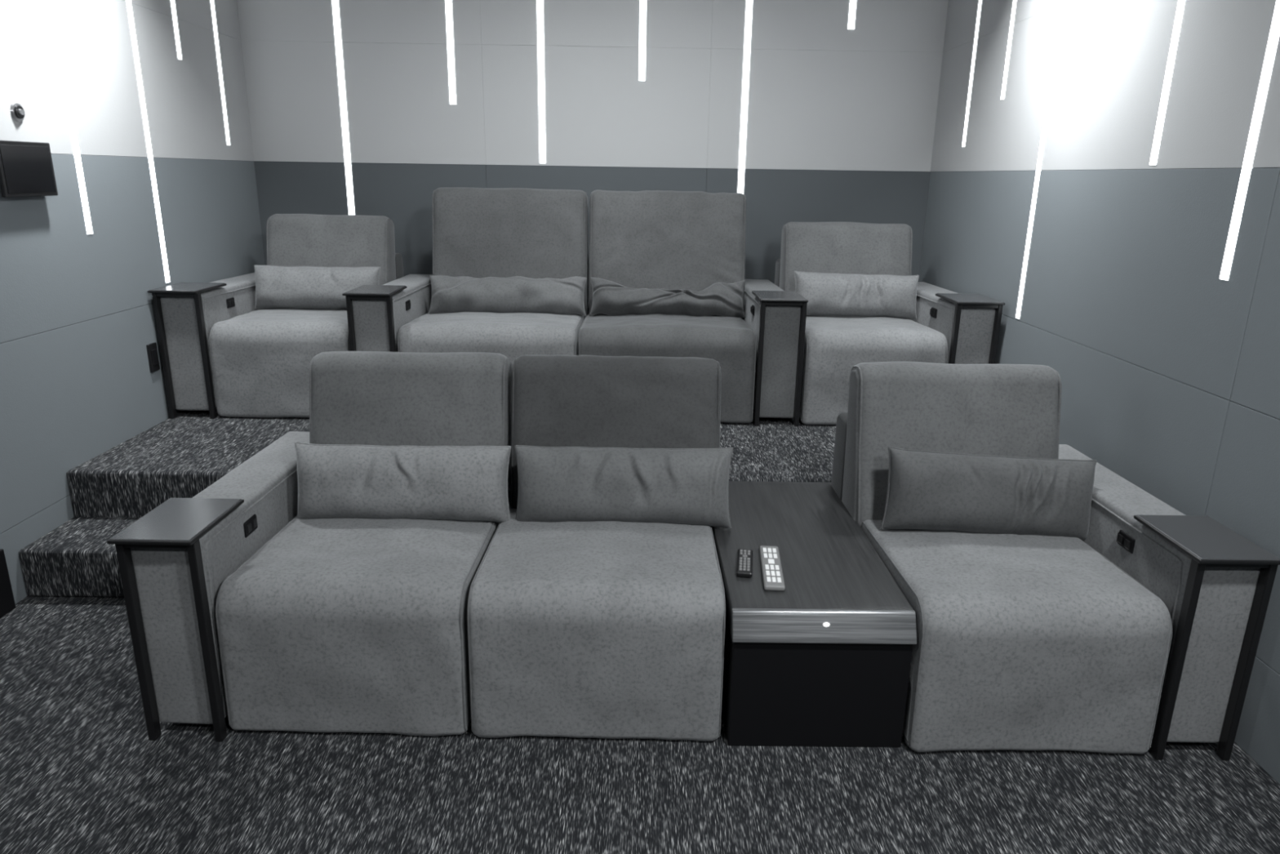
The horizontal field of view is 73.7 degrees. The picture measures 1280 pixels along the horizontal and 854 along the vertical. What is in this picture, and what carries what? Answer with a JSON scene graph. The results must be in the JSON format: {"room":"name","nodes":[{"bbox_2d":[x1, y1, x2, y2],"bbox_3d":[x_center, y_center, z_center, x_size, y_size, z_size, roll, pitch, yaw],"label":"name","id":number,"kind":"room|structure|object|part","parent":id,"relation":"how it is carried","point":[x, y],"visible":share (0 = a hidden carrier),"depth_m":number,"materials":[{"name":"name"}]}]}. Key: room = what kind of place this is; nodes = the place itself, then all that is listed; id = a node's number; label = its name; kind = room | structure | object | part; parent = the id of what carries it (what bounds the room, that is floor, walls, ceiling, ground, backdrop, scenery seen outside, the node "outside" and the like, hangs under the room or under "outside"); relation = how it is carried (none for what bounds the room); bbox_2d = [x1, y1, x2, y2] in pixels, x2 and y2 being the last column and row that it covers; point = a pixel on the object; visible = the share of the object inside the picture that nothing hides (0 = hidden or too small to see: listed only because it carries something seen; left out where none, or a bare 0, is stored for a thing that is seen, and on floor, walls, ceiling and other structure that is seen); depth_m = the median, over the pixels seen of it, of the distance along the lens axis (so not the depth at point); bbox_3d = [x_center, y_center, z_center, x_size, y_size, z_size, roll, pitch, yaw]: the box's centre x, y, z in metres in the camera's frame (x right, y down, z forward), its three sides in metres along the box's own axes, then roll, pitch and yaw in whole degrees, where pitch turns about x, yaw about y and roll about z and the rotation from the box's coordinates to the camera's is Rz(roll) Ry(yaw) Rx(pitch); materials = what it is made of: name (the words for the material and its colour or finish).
{"room":"home theater","nodes":[
{"label":"home theater","id":0,"kind":"room"},
{"bbox_2d":[0,0,265,604],"bbox_3d":[-2.480,-0.376,1.676,0.120,3.000,7.850,1,16,0],"label":"wall","id":1,"kind":"structure","parent":0,"point":[77,321],"depth_m":3.85,"materials":[{"name":"grey paint"}]},
{"bbox_2d":[0,548,15,617],"bbox_3d":[-2.424,1.318,0.794,0.020,0.250,5.200,1,16,0],"label":"baseboard","id":2,"kind":"structure","parent":1,"relation":"attached to","point":[7,604],"depth_m":3.26,"materials":[{"name":"black"}]},
{"bbox_2d":[9,102,24,121],"bbox_3d":[-2.412,-1.224,3.318,0.022,0.072,0.072,1,16,0],"label":"security camera","id":3,"kind":"object","parent":1,"relation":"attached to","point":[17,112],"visible":1,"depth_m":3.31,"materials":[{"name":"silver metal"}]},
{"bbox_2d":[0,140,57,197],"bbox_3d":[-2.402,-1.004,3.323,0.047,0.205,0.305,1,16,0],"label":"speaker","id":4,"kind":"object","parent":1,"relation":"attached to","point":[26,168],"visible":1,"depth_m":3.31,"materials":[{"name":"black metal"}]},
{"bbox_2d":[48,0,93,234],"bbox_3d":[-2.420,-1.634,3.541,0.007,1.630,0.040,1,16,0],"label":"led strip","id":5,"kind":"object","parent":1,"relation":"attached to","point":[52,5],"visible":1,"depth_m":3.63,"materials":[{"name":"white plastic"}]},
{"bbox_2d":[125,0,170,283],"bbox_3d":[-2.425,-1.663,4.138,0.007,1.912,0.040,1,16,0],"label":"led strip","id":6,"kind":"object","parent":1,"relation":"attached to","point":[129,6],"visible":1,"depth_m":4.21,"materials":[{"name":"white plastic"}]},
{"bbox_2d":[146,342,159,372],"bbox_3d":[-2.435,-0.348,4.272,0.016,0.140,0.075,1,16,0],"label":"power outlet","id":7,"kind":"object","parent":1,"relation":"attached to","point":[152,350],"visible":1,"depth_m":4.26,"materials":[{"name":"black plastic"}]},
{"bbox_2d":[170,0,182,59],"bbox_3d":[-2.419,-2.317,4.383,0.007,0.795,0.040,1,16,0],"label":"led strip","id":8,"kind":"object","parent":1,"relation":"attached to","point":[172,2],"visible":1,"depth_m":4.45,"materials":[{"name":"white plastic"}]},
{"bbox_2d":[209,0,230,145],"bbox_3d":[-2.424,-2.245,4.873,0.007,1.210,0.040,1,16,0],"label":"led strip","id":9,"kind":"object","parent":1,"relation":"attached to","point":[212,5],"visible":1,"depth_m":4.92,"materials":[{"name":"white plastic"}]},
{"bbox_2d":[236,0,948,284],"bbox_3d":[-0.299,-1.474,5.517,4.480,3.000,0.120,1,16,0],"label":"wall","id":10,"kind":"structure","parent":0,"point":[841,121],"depth_m":5.30,"materials":[{"name":"grey paint"}]},
{"bbox_2d":[331,0,355,214],"bbox_3d":[-1.838,-2.113,5.259,0.040,1.665,0.007,1,16,0],"label":"led strip","id":11,"kind":"object","parent":10,"relation":"attached to","point":[335,11],"visible":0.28,"depth_m":5.29,"materials":[{"name":"white plastic"}]},
{"bbox_2d":[444,0,456,104],"bbox_3d":[-1.153,-2.452,5.162,0.040,0.939,0.007,1,16,0],"label":"led strip","id":12,"kind":"object","parent":10,"relation":"attached to","point":[448,3],"visible":1,"depth_m":5.21,"materials":[{"name":"white plastic"}]},
{"bbox_2d":[536,0,546,163],"bbox_3d":[-0.606,-2.282,5.215,0.040,1.280,0.007,1,16,0],"label":"led strip","id":13,"kind":"object","parent":10,"relation":"attached to","point":[540,48],"visible":1,"depth_m":5.25,"materials":[{"name":"white plastic"}]},
{"bbox_2d":[638,0,646,80],"bbox_3d":[0.018,-2.511,5.151,0.040,0.785,0.007,1,16,0],"label":"led strip","id":14,"kind":"object","parent":10,"relation":"attached to","point":[642,19],"visible":1,"depth_m":5.19,"materials":[{"name":"white plastic"}]},
{"bbox_2d":[737,0,752,194],"bbox_3d":[0.652,-2.095,5.277,0.040,1.635,0.007,1,16,0],"label":"led strip","id":15,"kind":"object","parent":10,"relation":"attached to","point":[748,11],"visible":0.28,"depth_m":5.28,"materials":[{"name":"white plastic"}]},
{"bbox_2d":[847,0,856,29],"bbox_3d":[1.285,-2.643,5.118,0.040,0.475,0.007,1,16,0],"label":"led strip","id":16,"kind":"object","parent":10,"relation":"attached to","point":[852,7],"visible":1,"depth_m":5.16,"materials":[{"name":"white plastic"}]},
{"bbox_2d":[0,595,1279,853],"bbox_3d":[-0.303,1.139,2.133,4.480,0.100,8.050,1,16,0],"label":"floor","id":17,"kind":"structure","parent":0,"point":[81,771],"depth_m":2.39,"materials":[{"name":"carpet"}]},
{"bbox_2d":[18,516,140,597],"bbox_3d":[-1.978,0.537,3.548,0.940,0.205,0.360,1,16,0],"label":"carpeted step","id":18,"kind":"structure","parent":17,"relation":"on","point":[75,558],"depth_m":3.38,"materials":[{"name":"carpet"}]},
{"bbox_2d":[106,351,725,741],"bbox_3d":[-0.590,0.312,2.974,1.777,1.009,1.235,1,16,0],"label":"sofa","id":19,"kind":"object","parent":17,"relation":"on","point":[241,606],"visible":0.71,"depth_m":2.56,"materials":[{"name":"grey fabric"}]},
{"bbox_3d":[-1.356,0.472,3.019,0.222,0.648,1.142,1,16,0],"label":"arm frame","id":20,"kind":"part","parent":19,"relation":"part of","materials":[{"name":"black wood"}]},
{"bbox_2d":[106,497,244,545],"bbox_3d":[-1.358,0.274,2.518,0.234,0.014,0.330,1,16,0],"label":"tray","id":21,"kind":"object","parent":19,"relation":"on","point":[176,521],"depth_m":2.48,"materials":[{"name":"black wood"}]},
{"bbox_3d":[-1.355,0.447,3.054,0.198,0.608,1.164,1,16,0],"label":"arm","id":22,"kind":"part","parent":19,"relation":"part of"},
{"bbox_2d":[243,514,257,537],"bbox_3d":[-1.254,0.318,2.747,0.015,0.050,0.085,1,16,0],"label":"switch","id":23,"kind":"object","parent":19,"relation":"attached to","point":[250,521],"depth_m":2.74,"materials":[{"name":"black plastic"}]},
{"bbox_2d":[217,515,498,736],"bbox_3d":[-0.882,0.570,2.969,0.724,0.508,0.948,1,16,0],"label":"seat cushion","id":24,"kind":"object","parent":19,"relation":"on","point":[340,624],"depth_m":2.54,"materials":[{"name":"grey fabric"}]},
{"bbox_2d":[294,441,511,523],"bbox_3d":[-0.837,0.201,3.019,0.761,0.282,0.212,1,16,0],"label":"lumbar pillow","id":25,"kind":"object","parent":19,"relation":"on","point":[438,482],"visible":0.97,"depth_m":2.94,"materials":[{"name":"grey fabric"}]},
{"bbox_2d":[311,351,511,502],"bbox_3d":[-0.861,0.037,3.223,0.736,0.628,0.348,1,16,0],"label":"cushion","id":26,"kind":"object","parent":19,"relation":"on","point":[358,397],"depth_m":3.12,"materials":[{"name":"grey fabric"}]},
{"bbox_2d":[469,504,725,741],"bbox_3d":[-0.127,0.584,2.961,0.758,0.510,0.946,1,16,0],"label":"seat cushion","id":27,"kind":"object","parent":19,"relation":"on","point":[609,629],"depth_m":2.53,"materials":[{"name":"grey fabric"}]},
{"bbox_2d":[510,355,721,508],"bbox_3d":[-0.091,0.054,3.221,0.780,0.630,0.343,1,16,0],"label":"cushion","id":28,"kind":"object","parent":19,"relation":"on","point":[588,401],"depth_m":3.12,"materials":[{"name":"grey fabric"}]},
{"bbox_2d":[514,444,733,528],"bbox_3d":[-0.059,0.212,3.021,0.771,0.288,0.214,1,16,0],"label":"lumbar pillow","id":29,"kind":"object","parent":19,"relation":"on","point":[677,486],"visible":0.88,"depth_m":2.94,"materials":[{"name":"grey fabric"}]},
{"bbox_2d":[66,408,836,517],"bbox_3d":[-0.312,0.099,4.761,4.280,0.410,2.220,1,16,0],"label":"platform","id":30,"kind":"object","parent":17,"relation":"on","point":[180,456],"visible":0.2,"depth_m":3.87,"materials":[{"name":"carpet"}]},
{"bbox_2d":[147,213,404,418],"bbox_3d":[-1.953,-0.678,4.828,0.965,0.995,1.222,1,16,0],"label":"recliner chair","id":31,"kind":"object","parent":30,"relation":"on","point":[226,354],"visible":0.62,"depth_m":4.38,"materials":[{"name":"grey fabric"}]},
{"bbox_3d":[-2.311,-0.514,4.862,0.228,0.648,1.142,1,16,0],"label":"arm frame","id":32,"kind":"part","parent":31,"relation":"part of","materials":[{"name":"black metal"}]},
{"bbox_2d":[147,282,226,293],"bbox_3d":[-2.308,-0.712,4.361,0.240,0.014,0.330,1,16,0],"label":"tray","id":33,"kind":"object","parent":31,"relation":"on","point":[181,287],"depth_m":4.32,"materials":[{"name":"black wood"}]},
{"bbox_3d":[-2.311,-0.537,4.897,0.204,0.608,1.162,1,16,0],"label":"arm","id":34,"kind":"part","parent":31,"relation":"part of"},
{"bbox_2d":[226,297,235,308],"bbox_3d":[-2.203,-0.668,4.591,0.015,0.050,0.085,1,16,0],"label":"switch","id":35,"kind":"object","parent":31,"relation":"attached to","point":[230,301],"depth_m":4.58,"materials":[{"name":"black plastic"}]},
{"bbox_2d":[209,307,350,417],"bbox_3d":[-1.837,-0.410,4.796,0.705,0.502,0.943,1,16,0],"label":"seat cushion","id":36,"kind":"object","parent":31,"relation":"on","point":[260,359],"depth_m":4.35,"materials":[{"name":"grey fabric"}]},
{"bbox_2d":[253,265,380,309],"bbox_3d":[-1.832,-0.789,4.849,0.717,0.244,0.197,1,16,0],"label":"lumbar pillow","id":37,"kind":"object","parent":31,"relation":"on","point":[276,286],"visible":0.81,"depth_m":4.78,"materials":[{"name":"grey fabric"}]},
{"bbox_2d":[267,213,395,284],"bbox_3d":[-1.829,-0.938,5.052,0.713,0.620,0.348,1,16,0],"label":"cushion","id":38,"kind":"object","parent":31,"relation":"on","point":[315,240],"depth_m":4.95,"materials":[{"name":"grey fabric"}]},
{"bbox_2d":[342,187,808,426],"bbox_3d":[-0.321,-0.736,4.823,2.306,1.161,1.212,1,16,0],"label":"sofa","id":39,"kind":"object","parent":30,"relation":"on","point":[695,241],"visible":0.68,"depth_m":4.92,"materials":[{"name":"grey fabric"}]},
{"bbox_3d":[-1.356,-0.501,4.870,0.223,0.648,1.142,1,16,0],"label":"arm frame","id":40,"kind":"part","parent":39,"relation":"part of","materials":[{"name":"black wood"}]},
{"bbox_2d":[342,284,406,296],"bbox_3d":[-1.353,-0.699,4.369,0.235,0.014,0.330,1,16,0],"label":"tray","id":41,"kind":"object","parent":39,"relation":"on","point":[364,290],"depth_m":4.32,"materials":[{"name":"black wood"}]},
{"bbox_3d":[-1.356,-0.525,4.906,0.199,0.605,1.162,1,16,0],"label":"arm","id":42,"kind":"part","parent":39,"relation":"part of"},
{"bbox_2d":[405,299,410,311],"bbox_3d":[-1.251,-0.655,4.599,0.015,0.050,0.085,1,16,0],"label":"switch","id":43,"kind":"object","parent":39,"relation":"attached to","point":[407,301],"depth_m":4.58,"materials":[{"name":"black plastic"}]},
{"bbox_2d":[398,311,583,367],"bbox_3d":[-0.784,-0.397,4.805,0.906,0.506,0.953,1,16,0],"label":"seat cushion","id":44,"kind":"object","parent":39,"relation":"on","point":[513,335],"depth_m":4.33,"materials":[{"name":"grey fabric"}]},
{"bbox_2d":[428,275,586,315],"bbox_3d":[-0.752,-0.748,4.856,0.898,0.219,0.215,1,16,0],"label":"lumbar pillow","id":45,"kind":"object","parent":39,"relation":"on","point":[516,294],"visible":0.93,"depth_m":4.79,"materials":[{"name":"grey fabric"}]},
{"bbox_2d":[431,187,587,318],"bbox_3d":[-0.763,-1.003,5.038,0.903,0.784,0.355,1,16,0],"label":"cushion","id":46,"kind":"object","parent":39,"relation":"on","point":[478,233],"depth_m":4.93,"materials":[{"name":"grey fabric"}]},
{"bbox_2d":[589,277,745,318],"bbox_3d":[0.158,-0.722,4.833,0.886,0.222,0.243,1,16,0],"label":"lumbar pillow","id":47,"kind":"object","parent":39,"relation":"on","point":[611,298],"visible":0.96,"depth_m":4.78,"materials":[{"name":"grey fabric"}]},
{"bbox_2d":[578,312,755,422],"bbox_3d":[0.137,-0.386,4.812,0.908,0.508,0.954,1,16,0],"label":"seat cushion","id":48,"kind":"object","parent":39,"relation":"on","point":[731,341],"depth_m":4.35,"materials":[{"name":"grey fabric"}]},
{"bbox_2d":[588,190,746,312],"bbox_3d":[0.159,-0.989,5.049,0.918,0.786,0.355,1,16,0],"label":"cushion","id":49,"kind":"object","parent":39,"relation":"on","point":[695,241],"depth_m":4.94,"materials":[{"name":"grey fabric"}]},
{"bbox_2d":[750,304,755,315],"bbox_3d":[0.611,-0.631,4.615,0.018,0.050,0.085,1,16,0],"label":"switch","id":50,"kind":"object","parent":39,"relation":"attached to","point":[753,308],"depth_m":4.58,"materials":[{"name":"black plastic"}]},
{"bbox_3d":[0.712,-0.499,4.923,0.204,0.608,1.163,1,16,0],"label":"arm","id":51,"kind":"part","parent":39,"relation":"part of"},
{"bbox_2d":[751,290,808,302],"bbox_3d":[0.715,-0.672,4.387,0.240,0.014,0.330,1,16,0],"label":"tray","id":52,"kind":"object","parent":39,"relation":"on","point":[762,295],"depth_m":4.32,"materials":[{"name":"black wood"}]},
{"bbox_3d":[0.712,-0.474,4.888,0.228,0.648,1.142,1,16,0],"label":"arm frame","id":53,"kind":"part","parent":39,"relation":"part of","materials":[{"name":"black metal"}]},
{"bbox_2d":[774,222,1004,424],"bbox_3d":[1.327,-0.635,4.860,0.969,0.998,1.215,1,16,0],"label":"recliner chair","id":54,"kind":"object","parent":30,"relation":"on","point":[949,327],"visible":0.51,"depth_m":4.43,"materials":[{"name":"grey fabric"}]},
{"bbox_2d":[778,222,911,291],"bbox_3d":[1.224,-0.896,5.079,0.756,0.624,0.344,1,16,0],"label":"cushion","id":55,"kind":"object","parent":54,"relation":"on","point":[831,247],"depth_m":4.98,"materials":[{"name":"grey fabric"}]},
{"bbox_2d":[794,271,919,319],"bbox_3d":[1.233,-0.751,4.877,0.721,0.263,0.191,1,16,0],"label":"lumbar pillow","id":56,"kind":"object","parent":54,"relation":"on","point":[827,294],"visible":0.87,"depth_m":4.80,"materials":[{"name":"grey fabric"}]},
{"bbox_2d":[799,315,946,424],"bbox_3d":[1.205,-0.369,4.820,0.726,0.506,0.948,1,16,0],"label":"seat cushion","id":57,"kind":"object","parent":54,"relation":"on","point":[833,344],"depth_m":4.36,"materials":[{"name":"grey fabric"}]},
{"bbox_2d":[929,306,937,318],"bbox_3d":[1.591,-0.619,4.624,0.018,0.050,0.085,1,16,0],"label":"switch","id":58,"kind":"object","parent":54,"relation":"attached to","point":[933,311],"depth_m":4.61,"materials":[{"name":"black plastic"}]},
{"bbox_3d":[1.692,-0.486,4.932,0.204,0.606,1.164,1,16,0],"label":"arm","id":59,"kind":"part","parent":54,"relation":"part of"},
{"bbox_2d":[935,293,1004,305],"bbox_3d":[1.695,-0.660,4.396,0.240,0.014,0.330,1,16,0],"label":"tray","id":60,"kind":"object","parent":54,"relation":"on","point":[952,299],"depth_m":4.34,"materials":[{"name":"black wood"}]},
{"bbox_3d":[1.692,-0.462,4.896,0.228,0.648,1.142,1,16,0],"label":"arm frame","id":61,"kind":"part","parent":54,"relation":"part of","materials":[{"name":"black metal"}]},
{"bbox_2d":[711,480,916,746],"bbox_3d":[0.529,0.598,3.048,0.534,0.446,1.136,1,16,0],"label":"console table","id":62,"kind":"object","parent":17,"relation":"on","point":[824,660],"visible":0.83,"depth_m":2.55,"materials":[{"name":"black wood"}]},
{"bbox_2d":[736,548,752,577],"bbox_3d":[0.339,0.438,2.758,0.050,0.020,0.185,3,17,7],"label":"remote control","id":63,"kind":"object","parent":62,"relation":"on","point":[744,557],"visible":1,"depth_m":2.73,"materials":[{"name":"black plastic"}]},
{"bbox_2d":[759,545,785,591],"bbox_3d":[0.421,0.447,2.730,0.064,0.020,0.300,2,16,4],"label":"remote control","id":64,"kind":"object","parent":62,"relation":"on","point":[771,569],"visible":1,"depth_m":2.69,"materials":[{"name":"grey plastic"}]},
{"bbox_3d":[0.532,0.418,3.022,0.532,0.085,1.085,1,16,0],"label":"panel","id":65,"kind":"part","parent":62,"relation":"part of","materials":[{"name":"grey wood"}]},
{"bbox_2d":[822,622,829,626],"bbox_3d":[0.539,0.572,2.469,0.019,0.013,0.008,1,16,0],"label":"indicator light","id":66,"kind":"object","parent":62,"relation":"attached to","point":[824,624],"depth_m":2.47,"materials":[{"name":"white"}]},
{"bbox_2d":[831,361,1279,760],"bbox_3d":[1.277,0.344,2.964,0.983,1.005,1.215,1,16,0],"label":"recliner chair","id":67,"kind":"object","parent":17,"relation":"on","point":[1131,633],"visible":0.66,"depth_m":2.53,"materials":[{"name":"grey fabric"}]},
{"bbox_2d":[841,361,1058,527],"bbox_3d":[1.164,0.083,3.184,0.748,0.631,0.349,1,16,0],"label":"cushion","id":68,"kind":"object","parent":67,"relation":"on","point":[1006,410],"depth_m":3.09,"materials":[{"name":"grey fabric"}]},
{"bbox_2d":[880,446,1097,540],"bbox_3d":[1.214,0.237,2.970,0.745,0.326,0.218,1,16,0],"label":"lumbar pillow","id":69,"kind":"object","parent":67,"relation":"on","point":[928,491],"visible":0.97,"depth_m":2.89,"materials":[{"name":"grey fabric"}]},
{"bbox_2d":[861,520,1171,753],"bbox_3d":[1.169,0.615,2.929,0.727,0.502,0.945,1,16,0],"label":"seat cushion","id":70,"kind":"object","parent":67,"relation":"on","point":[1024,642],"depth_m":2.50,"materials":[{"name":"grey fabric"}]},
{"bbox_2d":[1115,529,1135,553],"bbox_3d":[1.554,0.366,2.730,0.018,0.050,0.085,1,16,0],"label":"switch","id":71,"kind":"object","parent":67,"relation":"attached to","point":[1125,539],"depth_m":2.72,"materials":[{"name":"black plastic"}]},
{"bbox_3d":[1.652,0.499,3.038,0.199,0.606,1.163,1,16,0],"label":"arm","id":72,"kind":"part","parent":67,"relation":"part of"},
{"bbox_2d":[1133,515,1279,564],"bbox_3d":[1.655,0.326,2.502,0.235,0.014,0.330,1,16,0],"label":"tray","id":73,"kind":"object","parent":67,"relation":"on","point":[1204,540],"depth_m":2.47,"materials":[{"name":"black wood"}]},
{"bbox_3d":[1.652,0.523,3.002,0.223,0.648,1.142,1,16,0],"label":"arm frame","id":74,"kind":"part","parent":67,"relation":"part of","materials":[{"name":"black wood"}]},
{"bbox_2d":[918,0,1279,783],"bbox_3d":[1.920,-0.319,1.714,0.120,3.000,7.850,1,16,0],"label":"wall","id":75,"kind":"structure","parent":0,"point":[1168,368],"depth_m":3.17,"materials":[{"name":"grey paint"}]},
{"bbox_2d":[961,0,982,146],"bbox_3d":[1.858,-2.157,4.711,0.007,1.161,0.040,1,16,0],"label":"led strip","id":76,"kind":"object","parent":75,"relation":"attached to","point":[980,1],"visible":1,"depth_m":4.76,"materials":[{"name":"white plastic"}]},
{"bbox_2d":[1000,0,1017,99],"bbox_3d":[1.862,-2.127,4.230,0.007,0.945,0.040,1,16,0],"label":"led strip","id":77,"kind":"object","parent":75,"relation":"attached to","point":[1014,4],"visible":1,"depth_m":4.29,"materials":[{"name":"white plastic"}]},
{"bbox_2d":[1015,0,1064,319],"bbox_3d":[1.856,-1.481,3.878,0.007,1.986,0.040,1,16,0],"label":"led strip","id":78,"kind":"object","parent":75,"relation":"attached to","point":[1061,2],"visible":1,"depth_m":3.94,"materials":[{"name":"white plastic"}]},
{"bbox_2d":[1149,0,1185,164],"bbox_3d":[1.866,-1.562,2.906,0.007,1.281,0.040,1,16,0],"label":"led strip","id":79,"kind":"object","parent":75,"relation":"attached to","point":[1180,5],"visible":1,"depth_m":3.00,"materials":[{"name":"white plastic"}]},
{"bbox_2d":[1219,0,1279,280],"bbox_3d":[1.866,-1.251,2.476,0.007,1.635,0.040,1,16,0],"label":"led strip","id":80,"kind":"object","parent":75,"relation":"attached to","point":[1274,33],"visible":1,"depth_m":2.59,"materials":[{"name":"white plastic"}]}
]}

